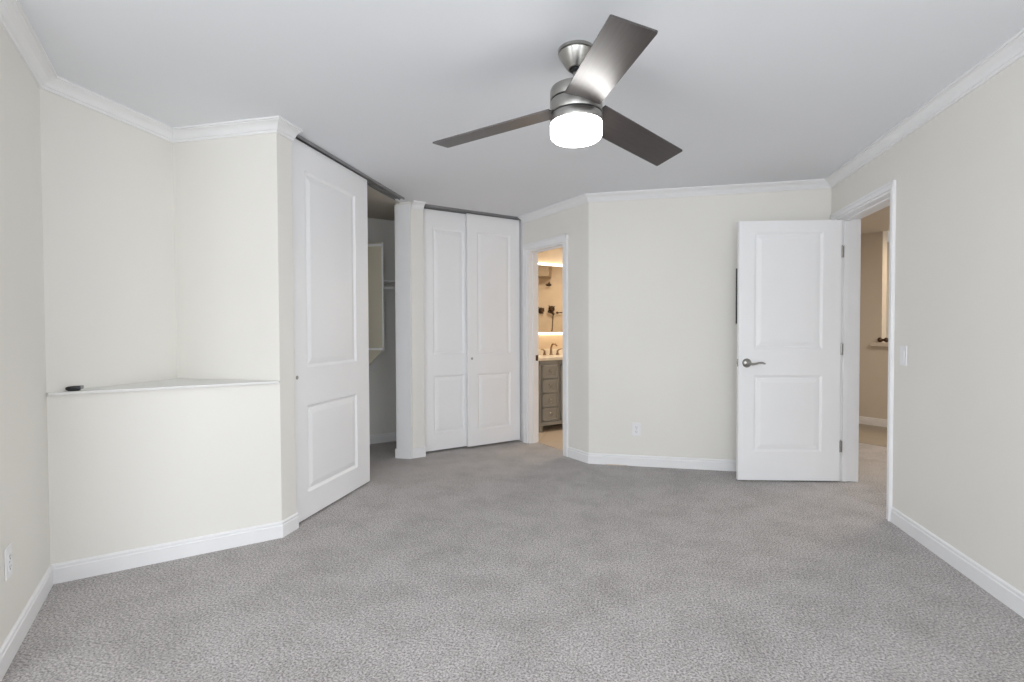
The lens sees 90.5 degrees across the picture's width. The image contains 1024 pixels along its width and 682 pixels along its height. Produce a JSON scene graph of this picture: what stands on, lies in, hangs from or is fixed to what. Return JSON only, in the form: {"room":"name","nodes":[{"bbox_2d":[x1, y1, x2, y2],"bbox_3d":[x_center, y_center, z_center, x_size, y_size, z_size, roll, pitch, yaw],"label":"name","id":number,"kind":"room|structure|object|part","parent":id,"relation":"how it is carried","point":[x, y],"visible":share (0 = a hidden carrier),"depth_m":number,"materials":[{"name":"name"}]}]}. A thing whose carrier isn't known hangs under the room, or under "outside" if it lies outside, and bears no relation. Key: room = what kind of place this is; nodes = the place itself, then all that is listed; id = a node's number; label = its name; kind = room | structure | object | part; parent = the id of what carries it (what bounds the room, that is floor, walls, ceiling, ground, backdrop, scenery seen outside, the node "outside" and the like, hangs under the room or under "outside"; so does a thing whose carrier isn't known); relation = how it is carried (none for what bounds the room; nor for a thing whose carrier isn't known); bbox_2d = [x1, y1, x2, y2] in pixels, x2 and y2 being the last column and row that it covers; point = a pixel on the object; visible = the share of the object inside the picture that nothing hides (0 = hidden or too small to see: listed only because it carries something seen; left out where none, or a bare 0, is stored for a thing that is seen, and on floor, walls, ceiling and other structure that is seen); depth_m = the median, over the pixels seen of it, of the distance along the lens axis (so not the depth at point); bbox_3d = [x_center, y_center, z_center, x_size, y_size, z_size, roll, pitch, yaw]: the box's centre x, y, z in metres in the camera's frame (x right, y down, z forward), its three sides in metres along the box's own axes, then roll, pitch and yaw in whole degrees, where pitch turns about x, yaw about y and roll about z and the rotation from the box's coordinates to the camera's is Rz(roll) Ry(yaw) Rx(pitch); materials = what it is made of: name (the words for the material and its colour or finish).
{"room":"bedroom","nodes":[
{"label":"bedroom","id":0,"kind":"room"},
{"bbox_2d":[0,25,49,647],"bbox_3d":[-2.024,-0.035,2.002,0.155,2.400,0.938,-1,1,-30],"label":"wall","id":1,"kind":"structure","parent":0,"point":[24,482],"depth_m":2.04,"materials":[{"name":"beige paint"}]},
{"bbox_2d":[4,543,11,580],"bbox_3d":[-1.841,0.808,1.857,0.008,0.114,0.070,-1,1,-32],"label":"wall outlet","id":2,"kind":"object","parent":1,"relation":"attached to","point":[8,551],"visible":1,"depth_m":1.84,"materials":[{"name":"white plastic"}]},
{"bbox_2d":[8,562,11,571],"bbox_3d":[-1.838,0.827,1.859,0.004,0.027,0.033,-1,1,-32],"label":"receptacle","id":3,"kind":"object","parent":2,"relation":"attached to","point":[9,563],"depth_m":1.86,"materials":[{"name":"white plastic"}]},
{"bbox_2d":[8,551,11,560],"bbox_3d":[-1.839,0.788,1.858,0.004,0.027,0.033,-1,1,-32],"label":"receptacle","id":4,"kind":"object","parent":2,"relation":"attached to","point":[9,552],"depth_m":1.86,"materials":[{"name":"white plastic"}]},
{"bbox_2d":[0,0,301,142],"bbox_3d":[-1.796,-1.213,2.397,0.789,0.062,1.473,0,1,13],"label":"trim","id":5,"kind":"structure","parent":1,"relation":"attached to","point":[14,21],"depth_m":2.62,"materials":[{"name":"white paint"}]},
{"bbox_2d":[40,88,176,392],"bbox_3d":[-2.174,-0.051,2.790,0.124,2.400,0.891,0,1,13],"label":"wall niche","id":6,"kind":"object","parent":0,"point":[108,217],"visible":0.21,"depth_m":2.67,"materials":[{"name":"beige paint"}]},
{"bbox_2d":[47,383,281,563],"bbox_3d":[-1.771,0.701,2.681,0.719,0.898,0.721,0,1,13],"label":"wall","id":7,"kind":"structure","parent":0,"point":[128,470],"depth_m":2.64,"materials":[{"name":"beige paint"}]},
{"bbox_2d":[0,512,298,681],"bbox_3d":[-1.815,1.108,2.453,0.726,0.095,1.476,0,1,13],"label":"baseboard","id":8,"kind":"structure","parent":7,"relation":"attached to","point":[61,572],"depth_m":2.56,"materials":[{"name":"white paint"}]},
{"bbox_2d":[47,378,279,395],"bbox_3d":[-1.770,0.243,2.665,0.726,0.013,0.729,0,1,13],"label":"ledge","id":9,"kind":"object","parent":7,"relation":"on","point":[177,383],"visible":1,"depth_m":2.73,"materials":[{"name":"paint"}]},
{"bbox_2d":[65,385,83,390],"bbox_3d":[-2.125,0.230,2.466,0.068,0.025,0.031,-1,1,-32],"label":"remote control","id":10,"kind":"object","parent":9,"relation":"on","point":[69,388],"visible":1,"depth_m":2.46,"materials":[{"name":"black plastic"}]},
{"bbox_2d":[173,133,295,519],"bbox_3d":[-1.744,-0.059,3.091,0.847,2.400,0.134,0,1,13],"label":"wall","id":11,"kind":"structure","parent":0,"point":[233,214],"depth_m":3.00,"materials":[{"name":"beige paint"}]},
{"bbox_2d":[367,217,562,434],"bbox_3d":[-0.226,-0.131,6.261,3.318,2.400,0.203,-1,1,-31],"label":"wall","id":12,"kind":"structure","parent":0,"point":[382,371],"depth_m":5.47,"materials":[{"name":"paint"}]},
{"bbox_2d":[370,432,395,443],"bbox_3d":[-0.896,1.035,5.765,1.457,0.095,0.011,-1,1,-32],"label":"baseboard","id":13,"kind":"structure","parent":12,"relation":"attached to","point":[386,437],"depth_m":5.45,"materials":[{"name":"white paint"}]},
{"bbox_2d":[384,280,394,284],"bbox_3d":[-0.923,-0.621,5.545,1.200,0.016,0.299,-1,1,-32],"label":"closet shelf","id":14,"kind":"object","parent":12,"relation":"attached to","point":[385,281],"visible":0.02,"depth_m":5.26,"materials":[{"name":"white paint"}]},
{"bbox_2d":[384,286,394,289],"bbox_3d":[-0.850,-0.547,5.433,1.200,0.032,0.033,-1,1,-32],"label":"closet rod","id":15,"kind":"object","parent":14,"relation":"attached to","point":[385,287],"visible":0.02,"depth_m":5.17,"materials":[{"name":"white paint"}]},
{"bbox_2d":[538,263,562,333],"bbox_3d":[0.556,-0.550,6.671,1.100,0.921,0.034,-1,1,-32],"label":"bathroom mirror","id":16,"kind":"object","parent":12,"relation":"attached to","point":[550,278],"visible":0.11,"depth_m":6.62,"materials":[{"name":"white mirror"}]},
{"bbox_2d":[1,424,1023,681],"bbox_3d":[1.796,1.179,2.929,9.430,0.106,11.550,0,1,13],"label":"floor","id":17,"kind":"structure","parent":0,"point":[515,560],"depth_m":2.32,"materials":[{"name":"grey carpet"}]},
{"bbox_2d":[396,202,424,457],"bbox_3d":[-0.963,-0.097,4.800,0.235,2.400,0.124,-1,1,-32],"label":"wall pier","id":18,"kind":"object","parent":17,"relation":"on","point":[417,278],"visible":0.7,"depth_m":4.79,"materials":[{"name":"beige paint"}]},
{"bbox_2d":[394,204,411,458],"bbox_3d":[-1.019,-0.082,4.760,0.166,2.372,0.052,0,1,13],"label":"trim","id":19,"kind":"structure","parent":18,"relation":"attached to","point":[403,450],"depth_m":4.74,"materials":[{"name":"white paint"}]},
{"bbox_2d":[411,200,425,209],"bbox_3d":[-0.873,-1.266,4.733,0.120,0.062,0.070,-1,1,-32],"label":"trim","id":20,"kind":"structure","parent":18,"relation":"attached to","point":[419,205],"depth_m":4.73,"materials":[{"name":"white paint"}]},
{"bbox_2d":[413,447,425,457],"bbox_3d":[-0.878,1.055,4.807,0.129,0.095,0.011,-1,1,-34],"label":"baseboard","id":21,"kind":"structure","parent":18,"relation":"attached to","point":[418,452],"depth_m":4.80,"materials":[{"name":"white paint"}]},
{"bbox_2d":[538,360,562,432],"bbox_3d":[0.703,0.637,6.446,1.246,0.839,0.595,-1,1,-32],"label":"bathroom vanity","id":22,"kind":"object","parent":17,"relation":"on","point":[550,372],"visible":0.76,"depth_m":5.97,"materials":[{"name":"grey paint"}]},
{"bbox_3d":[0.445,0.361,5.969,0.224,0.156,0.026,-1,1,-32],"label":"drawer","id":23,"kind":"part","parent":22,"relation":"part of","materials":[{"name":"grey paint"}]},
{"bbox_3d":[0.446,0.529,5.973,0.224,0.155,0.026,-1,1,-32],"label":"drawer","id":24,"kind":"part","parent":22,"relation":"part of","materials":[{"name":"grey paint"}]},
{"bbox_3d":[0.446,0.696,5.976,0.224,0.155,0.026,-1,1,-32],"label":"drawer","id":25,"kind":"part","parent":22,"relation":"part of","materials":[{"name":"grey paint"}]},
{"bbox_3d":[0.447,0.862,5.980,0.224,0.153,0.026,-1,1,-32],"label":"drawer","id":26,"kind":"part","parent":22,"relation":"part of","materials":[{"name":"grey paint"}]},
{"bbox_2d":[538,349,562,360],"bbox_3d":[0.693,0.162,6.448,1.288,0.110,0.579,-1,1,-32],"label":"countertop","id":27,"kind":"structure","parent":22,"relation":"on","point":[541,357],"depth_m":6.42,"materials":[{"name":"beige stone"}]},
{"bbox_2d":[541,343,562,354],"bbox_3d":[0.534,0.102,6.526,0.357,0.158,0.154,-1,1,-32],"label":"faucet","id":28,"kind":"object","parent":27,"relation":"on","point":[552,344],"visible":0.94,"depth_m":6.55,"materials":[{"name":"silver metal"}]},
{"bbox_3d":[0.534,0.102,6.526,0.052,0.158,0.154,-1,1,-32],"label":"spout","id":29,"kind":"part","parent":28,"relation":"part of","materials":[{"name":"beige metal"}]},
{"bbox_3d":[0.702,0.606,6.137,0.290,0.655,0.026,-1,1,-32],"label":"door","id":30,"kind":"part","parent":22,"relation":"part of","materials":[{"name":"grey paint"}]},
{"bbox_2d":[19,0,1023,241],"bbox_3d":[1.480,-1.312,2.946,8.800,0.112,11.550,0,1,13],"label":"ceiling","id":31,"kind":"structure","parent":0,"point":[748,91],"depth_m":2.39,"materials":[{"name":"paint"}]},
{"bbox_2d":[295,134,404,200],"bbox_3d":[-1.189,-1.266,3.825,0.096,0.020,1.575,0,1,13],"label":"door track","id":32,"kind":"object","parent":31,"relation":"attached to","point":[372,183],"visible":0.5,"depth_m":3.85,"materials":[{"name":"metal"}]},
{"bbox_2d":[292,139,369,521],"bbox_3d":[-1.246,-0.066,3.537,0.034,2.364,0.938,0,1,13],"label":"door","id":33,"kind":"structure","parent":32,"relation":"hanging from","point":[330,226],"depth_m":3.46,"materials":[{"name":"white paint"}]},
{"bbox_3d":[-1.244,-0.458,3.506,0.011,1.194,0.566,0,1,13],"label":"panel","id":34,"kind":"part","parent":33,"relation":"part of","materials":[{"name":"white paint"}]},
{"bbox_3d":[-1.240,0.679,3.530,0.011,0.509,0.566,0,1,13],"label":"panel","id":35,"kind":"part","parent":33,"relation":"part of","materials":[{"name":"white paint"}]},
{"bbox_3d":[-1.234,-1.264,3.835,0.003,0.014,1.575,0,1,13],"label":"rail","id":36,"kind":"part","parent":32,"relation":"part of","materials":[{"name":"metal"}]},
{"bbox_2d":[424,204,519,219],"bbox_3d":[-0.391,-1.296,5.137,1.140,0.020,0.096,-1,1,-32],"label":"door track","id":37,"kind":"object","parent":31,"relation":"attached to","point":[427,206],"visible":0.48,"depth_m":5.08,"materials":[{"name":"metal"}]},
{"bbox_2d":[423,209,466,451],"bbox_3d":[-0.659,-0.103,5.054,0.628,2.354,0.034,-1,1,-32],"label":"door","id":38,"kind":"structure","parent":37,"relation":"hanging from","point":[444,233],"depth_m":5.03,"materials":[{"name":"white paint"}]},
{"bbox_3d":[-0.633,-0.491,5.053,0.296,1.194,0.011,-1,1,-32],"label":"panel","id":39,"kind":"part","parent":38,"relation":"part of","materials":[{"name":"white paint"}]},
{"bbox_3d":[-0.629,0.624,5.076,0.296,0.524,0.011,-1,1,-32],"label":"panel","id":40,"kind":"part","parent":38,"relation":"part of","materials":[{"name":"white paint"}]},
{"bbox_2d":[465,213,519,446],"bbox_3d":[-0.191,-0.110,5.300,0.628,2.354,0.034,-1,1,-32],"label":"door","id":41,"kind":"structure","parent":37,"relation":"hanging from","point":[492,243],"depth_m":5.28,"materials":[{"name":"white paint"}]},
{"bbox_3d":[-0.191,-0.490,5.283,0.352,1.199,0.011,-1,1,-32],"label":"panel","id":42,"kind":"part","parent":41,"relation":"part of","materials":[{"name":"white paint"}]},
{"bbox_3d":[-0.186,0.620,5.306,0.352,0.529,0.011,-1,1,-32],"label":"panel","id":43,"kind":"part","parent":41,"relation":"part of","materials":[{"name":"white paint"}]},
{"bbox_2d":[433,14,681,165],"bbox_3d":[0.174,-1.053,2.150,1.154,0.386,1.212,0,1,13],"label":"ceiling fan","id":44,"kind":"object","parent":31,"relation":"hanging from","point":[576,114],"visible":1,"depth_m":2.10,"materials":[{"name":"silver metal"}]},
{"bbox_3d":[-0.081,-0.966,2.323,0.572,0.006,0.156,-6,10,22],"label":"blade","id":45,"kind":"part","parent":44,"relation":"part of","materials":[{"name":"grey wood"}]},
{"bbox_3d":[0.276,-0.896,2.180,0.221,0.072,0.221,0,1,13],"label":"lamp shade","id":46,"kind":"part","parent":44,"relation":"part of","materials":[{"name":"white glass"}]},
{"bbox_3d":[0.327,-0.972,1.797,0.156,0.006,0.572,13,3,-9],"label":"blade","id":47,"kind":"part","parent":44,"relation":"part of","materials":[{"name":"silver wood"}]},
{"bbox_3d":[0.579,-0.962,2.413,0.572,0.006,0.156,8,-18,-37],"label":"blade","id":48,"kind":"part","parent":44,"relation":"part of","materials":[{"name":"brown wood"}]},
{"bbox_2d":[519,202,588,452],"bbox_3d":[0.256,-0.113,5.338,0.120,2.400,1.898,-1,1,-32],"label":"wall","id":49,"kind":"structure","parent":0,"point":[574,222],"depth_m":4.69,"materials":[{"name":"beige paint"}]},
{"bbox_2d":[519,221,522,441],"bbox_3d":[0.094,-0.101,5.477,0.002,2.372,0.114,-1,1,-32],"label":"trim","id":50,"kind":"structure","parent":49,"relation":"attached to","point":[520,222],"depth_m":5.47,"materials":[{"name":"white paint"}]},
{"bbox_2d":[523,234,567,456],"bbox_3d":[0.376,0.038,5.136,0.146,2.105,0.741,-1,1,-32],"label":"trim","id":51,"kind":"structure","parent":49,"relation":"attached to","point":[531,250],"depth_m":5.36,"materials":[{"name":"white paint"}]},
{"bbox_2d":[589,188,830,459],"bbox_3d":[1.648,-0.098,4.393,1.944,2.400,0.120,0,1,13],"label":"wall","id":52,"kind":"structure","parent":0,"point":[663,326],"depth_m":4.40,"materials":[{"name":"beige paint"}]},
{"bbox_2d":[632,423,639,435],"bbox_3d":[1.095,0.777,4.470,0.070,0.114,0.008,0,1,13],"label":"wall outlet","id":53,"kind":"object","parent":52,"relation":"attached to","point":[635,426],"visible":1,"depth_m":4.47,"materials":[{"name":"white plastic"}]},
{"bbox_2d":[568,447,735,470],"bbox_3d":[1.528,1.055,4.389,2.167,0.095,0.196,0,1,18],"label":"baseboard","id":54,"kind":"structure","parent":52,"relation":"attached to","point":[590,458],"depth_m":4.44,"materials":[{"name":"white paint"}]},
{"bbox_2d":[736,268,736,323],"bbox_3d":[1.941,-0.376,4.249,0.124,0.464,0.021,0,1,13],"label":"picture frame","id":55,"kind":"object","parent":52,"relation":"attached to","point":[736,268],"visible":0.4,"depth_m":4.25,"materials":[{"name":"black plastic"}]},
{"bbox_2d":[859,231,887,418],"bbox_3d":[4.658,-0.146,6.152,0.120,2.400,4.400,-1,1,-32],"label":"wall","id":56,"kind":"structure","parent":0,"point":[873,364],"depth_m":6.30,"materials":[{"name":"paint"}]},
{"bbox_2d":[859,416,886,426],"bbox_3d":[4.607,1.007,6.141,0.011,0.095,4.200,-1,1,-32],"label":"baseboard","id":57,"kind":"structure","parent":56,"relation":"attached to","point":[862,420],"depth_m":6.31,"materials":[{"name":"white paint"}]},
{"bbox_2d":[870,342,887,346],"bbox_3d":[4.940,0.052,5.666,0.180,0.050,1.600,-1,1,-32],"label":"half wall ledge","id":58,"kind":"object","parent":56,"relation":"attached to","point":[878,344],"visible":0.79,"depth_m":6.20,"materials":[{"name":"paint"}]},
{"bbox_2d":[877,337,887,341],"bbox_3d":[4.538,-0.013,6.205,0.060,0.060,0.116,-1,1,-32],"label":"ornament","id":59,"kind":"object","parent":58,"relation":"on","point":[880,339],"visible":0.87,"depth_m":6.20,"materials":[{"name":"brown metal"}]},
{"bbox_2d":[886,242,888,337],"bbox_3d":[6.003,-0.145,5.880,0.100,2.400,3.100,-1,1,-32],"label":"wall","id":60,"kind":"structure","parent":0,"point":[887,297],"depth_m":7.03,"materials":[{"name":"paint"}]},
{"bbox_2d":[831,56,1023,592],"bbox_3d":[1.913,-0.023,0.754,0.160,2.400,7.106,0,1,13],"label":"wall","id":61,"kind":"structure","parent":0,"point":[958,415],"depth_m":2.50,"materials":[{"name":"beige paint"}]},
{"bbox_2d":[518,28,1023,222],"bbox_3d":[1.695,-1.206,1.469,2.357,0.062,8.180,0,1,-7],"label":"trim","id":62,"kind":"structure","parent":61,"relation":"attached to","point":[1012,50],"depth_m":3.43,"materials":[{"name":"white paint"}]},
{"bbox_2d":[736,220,843,480],"bbox_3d":[2.178,0.079,3.989,0.816,2.035,0.147,0,1,3],"label":"door","id":63,"kind":"structure","parent":61,"relation":"in","point":[789,348],"depth_m":3.97,"materials":[{"name":"white paint"}]},
{"bbox_3d":[1.845,0.173,3.980,0.072,0.072,0.018,0,1,3],"label":"handle","id":64,"kind":"part","parent":63,"relation":"part of","materials":[{"name":"silver metal"}]},
{"bbox_3d":[1.904,0.176,3.952,0.145,0.029,0.045,0,1,3],"label":"lever","id":65,"kind":"part","parent":63,"relation":"part of","materials":[{"name":"silver metal"}]},
{"bbox_3d":[2.163,0.570,3.991,0.478,0.557,0.011,0,1,3],"label":"panel","id":66,"kind":"part","parent":63,"relation":"part of","materials":[{"name":"white paint"}]},
{"bbox_3d":[2.160,-0.393,3.970,0.478,0.865,0.011,0,1,3],"label":"panel","id":67,"kind":"part","parent":63,"relation":"part of","materials":[{"name":"white paint"}]},
{"bbox_2d":[830,180,895,520],"bbox_3d":[2.538,0.057,3.594,0.186,2.116,0.970,0,1,13],"label":"trim","id":68,"kind":"structure","parent":61,"relation":"attached to","point":[851,215],"depth_m":3.96,"materials":[{"name":"white paint"}]},
{"bbox_2d":[900,346,906,365],"bbox_3d":[2.334,0.088,3.028,0.009,0.118,0.072,0,1,13],"label":"light switch","id":69,"kind":"object","parent":61,"relation":"attached to","point":[903,349],"visible":1,"depth_m":3.02,"materials":[{"name":"white plastic"}]},
{"bbox_2d":[890,507,1023,617],"bbox_3d":[1.710,1.141,0.244,0.011,0.095,5.973,0,1,13],"label":"baseboard","id":70,"kind":"structure","parent":61,"relation":"attached to","point":[997,587],"depth_m":2.48,"materials":[{"name":"white paint"}]},
{"bbox_3d":[-1.825,-0.084,4.327,0.150,2.400,2.210,0,1,13],"label":"wall","id":71,"kind":"structure","parent":0,"visible":0},
{"bbox_2d":[368,242,383,364],"bbox_3d":[-1.423,-0.284,5.017,0.328,1.368,0.041,0,1,13],"label":"divider","id":72,"kind":"object","parent":71,"relation":"attached to","point":[375,250],"visible":0.56,"depth_m":5.00,"materials":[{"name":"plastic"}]}
]}

